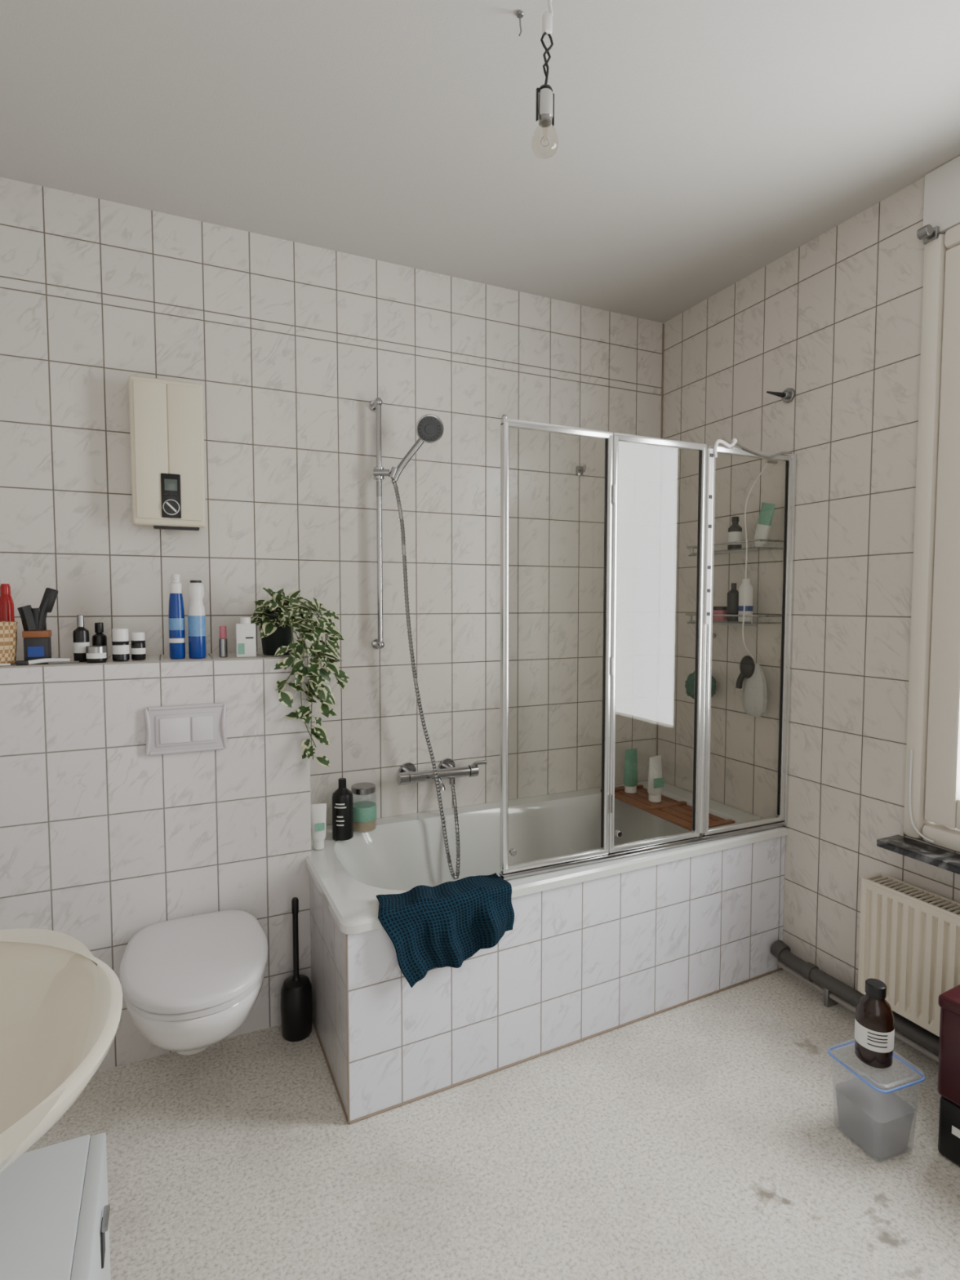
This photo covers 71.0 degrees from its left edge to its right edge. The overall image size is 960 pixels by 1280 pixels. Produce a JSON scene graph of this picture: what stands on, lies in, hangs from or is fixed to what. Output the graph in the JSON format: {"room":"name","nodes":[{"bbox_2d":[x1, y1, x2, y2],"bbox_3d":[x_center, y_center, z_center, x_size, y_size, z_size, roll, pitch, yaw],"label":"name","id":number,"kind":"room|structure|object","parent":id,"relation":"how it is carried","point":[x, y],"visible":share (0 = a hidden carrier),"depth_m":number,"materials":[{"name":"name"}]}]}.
{"room":"bathroom","nodes":[
{"label":"bathroom","id":0,"kind":"room"},
{"bbox_2d":[0,177,663,825],"bbox_3d":[-0.330,-0.091,2.690,3.150,2.692,0.100,-2,4,-25],"label":"wall","id":1,"kind":"structure","parent":0,"point":[290,345],"depth_m":2.55,"materials":[{"name":"tile"}]},
{"bbox_2d":[0,651,311,1071],"bbox_3d":[-1.105,0.672,2.160,1.061,1.229,0.284,-2,4,-25],"label":"half wall","id":2,"kind":"structure","parent":1,"relation":"attached to","point":[104,841],"depth_m":2.04,"materials":[{"name":"tile"}]},
{"bbox_2d":[0,621,17,664],"bbox_3d":[-1.383,0.009,1.912,0.120,0.122,0.120,-2,4,-25],"label":"rattan basket","id":3,"kind":"object","parent":2,"relation":"on","point":[8,629],"visible":0.94,"depth_m":1.90,"materials":[{"name":"beige wicker"}]},
{"bbox_2d":[0,583,16,660],"bbox_3d":[-1.417,-0.052,2.014,0.040,0.232,0.040,-2,4,-25],"label":"spray can","id":4,"kind":"object","parent":3,"relation":"in","point":[6,604],"visible":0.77,"depth_m":2.00,"materials":[{"name":"plastic"}]},
{"bbox_2d":[17,587,58,663],"bbox_3d":[-1.289,-0.043,1.967,0.101,0.220,0.069,-2,4,-25],"label":"box","id":5,"kind":"object","parent":2,"relation":"on","point":[37,639],"visible":0.94,"depth_m":1.95,"materials":[{"name":"grey plastic"}]},
{"bbox_2d":[0,661,79,666],"bbox_3d":[-1.254,0.066,1.910,0.200,0.006,0.009,-2,4,-27],"label":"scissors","id":6,"kind":"object","parent":2,"relation":"on","point":[59,662],"visible":1,"depth_m":1.93,"materials":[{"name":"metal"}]},
{"bbox_2d":[15,657,70,665],"bbox_3d":[-1.251,0.061,1.927,0.130,0.016,0.023,-2,4,-25],"label":"razor","id":7,"kind":"object","parent":2,"relation":"on","point":[49,660],"visible":0.98,"depth_m":1.92,"materials":[{"name":"white plastic"}]},
{"bbox_2d":[72,614,89,662],"bbox_3d":[-1.195,-0.006,2.016,0.042,0.140,0.042,-2,4,-25],"label":"oil bottle","id":8,"kind":"object","parent":2,"relation":"on","point":[81,634],"visible":0.89,"depth_m":2.00,"materials":[{"name":"black glass"}]},
{"bbox_2d":[85,645,106,662],"bbox_3d":[-1.138,0.042,1.995,0.054,0.048,0.054,-2,4,-25],"label":"jar","id":9,"kind":"object","parent":2,"relation":"on","point":[95,654],"visible":1,"depth_m":1.97,"materials":[{"name":"black plastic"}]},
{"bbox_2d":[92,622,107,659],"bbox_3d":[-1.169,0.004,2.067,0.040,0.115,0.040,-2,4,-25],"label":"bottle","id":10,"kind":"object","parent":2,"relation":"on","point":[99,638],"visible":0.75,"depth_m":2.05,"materials":[{"name":"glass"}]},
{"bbox_2d":[111,627,129,661],"bbox_3d":[-1.091,0.014,2.043,0.050,0.098,0.050,-2,4,-25],"label":"jar","id":11,"kind":"object","parent":2,"relation":"on","point":[120,646],"visible":1,"depth_m":2.02,"materials":[{"name":"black plastic"}]},
{"bbox_2d":[130,631,146,660],"bbox_3d":[-1.057,0.018,2.081,0.043,0.085,0.043,-2,4,-25],"label":"bottle","id":12,"kind":"object","parent":2,"relation":"on","point":[138,638],"visible":1,"depth_m":2.06,"materials":[{"name":"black plastic"}]},
{"bbox_2d":[168,573,185,658],"bbox_3d":[-0.957,-0.074,2.123,0.047,0.265,0.047,-2,4,-25],"label":"spray bottle","id":13,"kind":"object","parent":2,"relation":"on","point":[176,624],"visible":1,"depth_m":2.11,"materials":[{"name":"plastic"}]},
{"bbox_2d":[187,580,206,658],"bbox_3d":[-0.900,-0.066,2.139,0.051,0.246,0.051,-2,4,-25],"label":"can","id":14,"kind":"object","parent":2,"relation":"on","point":[196,610],"visible":1,"depth_m":2.12,"materials":[{"name":"blue plastic"}]},
{"bbox_2d":[218,626,227,657],"bbox_3d":[-0.834,0.005,2.184,0.026,0.100,0.026,-2,4,-25],"label":"stick","id":15,"kind":"object","parent":2,"relation":"on","point":[223,640],"visible":1,"depth_m":2.17,"materials":[{"name":"metal"}]},
{"bbox_2d":[235,617,256,657],"bbox_3d":[-0.760,-0.009,2.185,0.060,0.128,0.032,-2,4,-25],"label":"bottle","id":16,"kind":"object","parent":2,"relation":"on","point":[246,637],"visible":1,"depth_m":2.17,"materials":[{"name":"grey plastic"}]},
{"bbox_2d":[250,587,349,766],"bbox_3d":[-0.606,0.118,2.285,0.306,0.590,0.328,-2,4,-25],"label":"variegated plant","id":17,"kind":"object","parent":2,"relation":"on","point":[276,618],"visible":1,"depth_m":2.21,"materials":[{"name":"green plant"}]},
{"bbox_2d":[128,375,205,530],"bbox_3d":[-1.026,-0.605,2.216,0.218,0.478,0.116,-2,4,-25],"label":"water heater","id":18,"kind":"object","parent":1,"relation":"attached to","point":[166,425],"visible":1,"depth_m":2.17,"materials":[{"name":"beige plastic"}]},
{"bbox_2d":[143,702,227,755],"bbox_3d":[-0.900,0.273,2.066,0.233,0.147,0.022,-2,4,-25],"label":"flush plate","id":19,"kind":"object","parent":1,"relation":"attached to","point":[186,728],"visible":1,"depth_m":2.06,"materials":[{"name":"plastic"}]},
{"bbox_2d":[120,910,267,1055],"bbox_3d":[-0.790,1.039,1.886,0.380,0.357,0.516,-2,4,-25],"label":"wall-hung toilet","id":20,"kind":"object","parent":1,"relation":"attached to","point":[188,984],"visible":1,"depth_m":1.75,"materials":[{"name":"white ceramic"}]},
{"bbox_2d":[369,397,460,879],"bbox_3d":[-0.245,0.006,2.563,0.333,1.827,0.143,0,3,-8],"label":"shower","id":21,"kind":"object","parent":1,"relation":"attached to","point":[429,428],"visible":1,"depth_m":2.52,"materials":[{"name":"silver metal"}]},
{"bbox_2d":[396,758,486,791],"bbox_3d":[-0.149,0.536,2.678,0.367,0.096,0.136,-2,4,-25],"label":"mixer tap","id":22,"kind":"object","parent":1,"relation":"attached to","point":[407,774],"visible":0.98,"depth_m":2.67,"materials":[{"name":"silver metal"}]},
{"bbox_2d":[576,464,586,475],"bbox_3d":[0.445,-0.740,2.931,0.030,0.040,0.050,-2,4,-25],"label":"wall hook","id":23,"kind":"object","parent":1,"relation":"attached to","point":[580,469],"visible":1,"depth_m":2.94,"materials":[{"name":"metal"}]},
{"bbox_2d":[656,324,664,755],"bbox_3d":[0.846,-0.395,3.162,0.008,2.127,0.008,-2,4,-25],"label":"trim","id":24,"kind":"structure","parent":1,"relation":"attached to","point":[663,328],"depth_m":3.16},
{"bbox_2d":[0,0,959,323],"bbox_3d":[0.387,-1.398,1.073,3.150,0.100,3.500,-2,4,-25],"label":"ceiling","id":25,"kind":"structure","parent":0,"point":[700,144],"depth_m":1.81,"materials":[{"name":"paint"}]},
{"bbox_2d":[515,10,523,36],"bbox_3d":[0.087,-1.346,1.472,0.016,0.047,0.016,-2,4,-25],"label":"ceiling hook","id":26,"kind":"object","parent":25,"relation":"attached to","point":[519,14],"depth_m":1.47,"materials":[{"name":"silver metal"}]},
{"bbox_2d":[531,0,558,159],"bbox_3d":[0.137,-1.197,1.415,0.058,0.342,0.058,-2,4,-25],"label":"pendant light bulb","id":27,"kind":"object","parent":25,"relation":"hanging from","point":[544,114],"visible":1,"depth_m":1.41,"materials":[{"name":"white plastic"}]},
{"bbox_2d":[23,968,959,1279],"bbox_3d":[0.387,1.390,1.230,3.150,0.100,3.500,-2,4,-25],"label":"floor","id":28,"kind":"structure","parent":0,"point":[700,1139],"depth_m":1.68,"materials":[{"name":"plastic"}]},
{"bbox_2d":[0,1133,111,1279],"bbox_3d":[-0.725,1.066,0.754,0.544,0.600,0.410,-2,4,-25],"label":"vanity cabinet","id":29,"kind":"object","parent":28,"relation":"on","point":[55,1207],"visible":1,"depth_m":0.90,"materials":[{"name":"paint"}]},
{"bbox_2d":[0,928,122,1173],"bbox_3d":[-0.753,0.550,0.817,0.565,0.420,0.720,-2,4,-25],"label":"basin","id":30,"kind":"object","parent":29,"relation":"in","point":[61,1005],"visible":1,"depth_m":0.97,"materials":[{"name":"ceramic"}]},
{"bbox_2d":[280,897,312,1041],"bbox_3d":[-0.598,1.058,2.186,0.102,0.452,0.102,-2,4,-25],"label":"toilet brush","id":31,"kind":"object","parent":28,"relation":"on","point":[296,995],"visible":1,"depth_m":2.16,"materials":[{"name":"black plastic"}]},
{"bbox_2d":[306,780,788,1124],"bbox_3d":[0.244,0.988,2.513,1.708,0.559,0.813,-2,4,-25],"label":"bathtub","id":32,"kind":"object","parent":28,"relation":"on","point":[593,949],"visible":0.72,"depth_m":2.18,"materials":[{"name":"tile"}]},
{"bbox_2d":[310,803,326,849],"bbox_3d":[-0.553,0.640,2.308,0.053,0.155,0.046,-2,4,-25],"label":"tube","id":33,"kind":"object","parent":32,"relation":"on","point":[318,811],"visible":0.97,"depth_m":2.30,"materials":[{"name":"white plastic"}]},
{"bbox_2d":[332,777,353,840],"bbox_3d":[-0.493,0.604,2.416,0.074,0.215,0.074,-2,4,-25],"label":"shampoo bottle","id":34,"kind":"object","parent":32,"relation":"on","point":[342,797],"visible":1,"depth_m":2.39,"materials":[{"name":"plastic"}]},
{"bbox_2d":[351,782,376,831],"bbox_3d":[-0.434,0.624,2.511,0.096,0.165,0.096,-2,4,-25],"label":"jar","id":35,"kind":"object","parent":32,"relation":"on","point":[364,811],"visible":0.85,"depth_m":2.48,"materials":[{"name":"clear glass"}]},
{"bbox_2d":[376,872,514,987],"bbox_3d":[-0.101,0.830,1.936,0.418,0.222,0.148,-2,4,-25],"label":"bath towel","id":36,"kind":"object","parent":32,"relation":"on","point":[445,924],"visible":1,"depth_m":1.89,"materials":[{"name":"teal fabric"}]},
{"bbox_2d":[499,413,796,879],"bbox_3d":[0.613,0.011,2.261,1.205,1.411,0.044,-2,4,-25],"label":"screen","id":37,"kind":"object","parent":32,"relation":"on","point":[707,457],"visible":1,"depth_m":2.29,"materials":[{"name":"silver metal"}]},
{"bbox_2d":[600,784,735,834],"bbox_3d":[0.754,0.681,2.764,0.192,0.022,0.620,-2,4,-25],"label":"tray","id":38,"kind":"object","parent":32,"relation":"on","point":[676,812],"visible":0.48,"depth_m":2.72,"materials":[{"name":"brown wood"}]},
{"bbox_2d":[623,748,637,793],"bbox_3d":[0.660,0.573,2.946,0.061,0.190,0.061,1,3,10],"label":"tube","id":39,"kind":"object","parent":38,"relation":"on","point":[630,774],"visible":1,"depth_m":2.93,"materials":[{"name":"green plastic"}]},
{"bbox_2d":[647,755,664,802],"bbox_3d":[0.734,0.580,2.812,0.075,0.190,0.060,-2,4,-25],"label":"tube","id":40,"kind":"object","parent":38,"relation":"on","point":[655,781],"visible":1,"depth_m":2.79,"materials":[{"name":"white plastic"}]},
{"bbox_2d":[770,939,939,1062],"bbox_3d":[1.387,1.220,1.987,0.088,0.154,1.244,-2,4,-25],"label":"pipes","id":41,"kind":"object","parent":28,"relation":"on","point":[834,990],"visible":0.74,"depth_m":2.29,"materials":[{"name":"metal"}]},
{"bbox_2d":[827,1040,924,1159],"bbox_3d":[1.031,1.201,1.762,0.162,0.213,0.174,-1,3,-20],"label":"plastic storage container","id":42,"kind":"object","parent":28,"relation":"on","point":[869,1113],"visible":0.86,"depth_m":1.73,"materials":[{"name":"clear plastic"}]},
{"bbox_2d":[854,977,894,1068],"bbox_3d":[1.029,0.993,1.755,0.089,0.203,0.088,-2,4,-25],"label":"bottle","id":43,"kind":"object","parent":42,"relation":"on","point":[874,1027],"visible":1,"depth_m":1.73,"materials":[{"name":"brown glass"}]},
{"bbox_2d":[937,984,959,1166],"bbox_3d":[1.339,1.108,1.599,0.216,0.419,0.376,-2,4,-29],"label":"crate","id":44,"kind":"object","parent":28,"relation":"on","point":[948,1066],"visible":1,"depth_m":1.68,"materials":[{"name":"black plastic"}]},
{"bbox_2d":[657,177,959,1051],"bbox_3d":[1.679,-0.038,1.752,0.300,2.692,3.300,-2,4,-25],"label":"wall","id":45,"kind":"structure","parent":0,"point":[835,321],"depth_m":2.41,"materials":[{"name":"tile"}]},
{"bbox_2d":[684,633,716,699],"bbox_3d":[0.931,0.115,2.838,0.126,0.286,0.128,1,3,15],"label":"loofah","id":46,"kind":"object","parent":45,"relation":"attached to","point":[690,682],"visible":0.48,"depth_m":2.81,"materials":[{"name":"green"}]},
{"bbox_2d":[685,613,781,626],"bbox_3d":[1.004,-0.082,2.683,0.134,0.042,0.384,-2,4,-25],"label":"wall shelf","id":47,"kind":"object","parent":45,"relation":"attached to","point":[752,616],"visible":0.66,"depth_m":2.60,"materials":[{"name":"silver metal"}]},
{"bbox_2d":[712,606,727,620],"bbox_3d":[0.977,-0.108,2.737,0.056,0.057,0.056,-2,4,-25],"label":"jar","id":48,"kind":"object","parent":47,"relation":"on","point":[717,610],"visible":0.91,"depth_m":2.71,"materials":[{"name":"pink plastic"}]},
{"bbox_2d":[726,582,738,621],"bbox_3d":[1.006,-0.151,2.671,0.048,0.150,0.048,-2,4,-25],"label":"lotion bottle","id":49,"kind":"object","parent":47,"relation":"on","point":[733,594],"visible":0.9,"depth_m":2.65,"materials":[{"name":"grey plastic"}]},
{"bbox_2d":[737,578,753,621],"bbox_3d":[1.032,-0.155,2.615,0.053,0.165,0.053,-2,4,-25],"label":"shampoo bottle","id":50,"kind":"object","parent":47,"relation":"on","point":[749,589],"visible":0.91,"depth_m":2.59,"materials":[{"name":"white plastic"}]},
{"bbox_2d":[686,538,783,556],"bbox_3d":[1.004,-0.362,2.667,0.134,0.042,0.384,-2,4,-25],"label":"wall shelf","id":51,"kind":"object","parent":45,"relation":"attached to","point":[753,548],"visible":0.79,"depth_m":2.58,"materials":[{"name":"clear glass"}]},
{"bbox_2d":[727,516,742,549],"bbox_3d":[1.006,-0.420,2.656,0.053,0.130,0.053,-2,4,-25],"label":"shampoo bottle","id":52,"kind":"object","parent":51,"relation":"on","point":[735,531],"visible":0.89,"depth_m":2.64,"materials":[{"name":"grey plastic"}]},
{"bbox_2d":[754,502,775,546],"bbox_3d":[1.076,-0.436,2.540,0.044,0.171,0.090,-2,4,-25],"label":"tube","id":53,"kind":"object","parent":51,"relation":"on","point":[763,526],"visible":0.92,"depth_m":2.53,"materials":[{"name":"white plastic"}]},
{"bbox_2d":[735,459,777,716],"bbox_3d":[1.035,-0.192,2.580,0.161,0.976,0.115,-2,4,-25],"label":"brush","id":54,"kind":"object","parent":45,"relation":"attached to","point":[754,696],"visible":1,"depth_m":2.59,"materials":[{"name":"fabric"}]},
{"bbox_2d":[766,387,795,403],"bbox_3d":[1.101,-0.904,2.471,0.099,0.052,0.052,-2,4,-25],"label":"wall hook","id":55,"kind":"object","parent":45,"relation":"attached to","point":[788,395],"visible":1,"depth_m":2.47,"materials":[{"name":"metal"}]},
{"bbox_2d":[857,872,959,1036],"bbox_3d":[1.464,0.966,1.771,0.120,0.375,0.915,-2,4,-25],"label":"panel radiator","id":56,"kind":"object","parent":45,"relation":"attached to","point":[909,942],"visible":0.82,"depth_m":2.02,"materials":[{"name":"metal"}]},
{"bbox_2d":[876,835,959,874],"bbox_3d":[1.487,0.659,1.722,0.104,0.023,0.918,-2,4,-25],"label":"windowsill","id":57,"kind":"object","parent":45,"relation":"attached to","point":[941,858],"visible":1,"depth_m":2.02,"materials":[{"name":"stone"}]},
{"bbox_2d":[916,224,939,244],"bbox_3d":[1.326,-1.205,1.996,0.054,0.036,0.040,-2,4,-25],"label":"curtain rod bracket","id":58,"kind":"object","parent":45,"relation":"attached to","point":[926,233],"visible":1,"depth_m":1.99,"materials":[{"name":"metal"}]},
{"bbox_2d":[903,223,959,852],"bbox_3d":[1.556,-0.273,1.707,0.090,1.831,0.866,-2,4,-25],"label":"window","id":59,"kind":"structure","parent":45,"relation":"in","point":[933,723],"depth_m":2.01,"materials":[{"name":"paint"}]},
{"bbox_2d":[908,749,933,842],"bbox_3d":[1.352,0.476,2.060,0.008,0.268,0.082,-1,3,-22],"label":"blind cord","id":60,"kind":"object","parent":59,"relation":"hanging from","point":[911,750],"visible":1,"depth_m":2.09,"materials":[{"name":"white plastic"}]},
{"bbox_2d":[922,155,959,239],"bbox_3d":[1.531,-1.282,1.630,0.012,0.191,0.892,-2,4,-25],"label":"trim","id":61,"kind":"structure","parent":45,"relation":"attached to","point":[941,209],"depth_m":1.98,"materials":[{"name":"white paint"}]}
]}

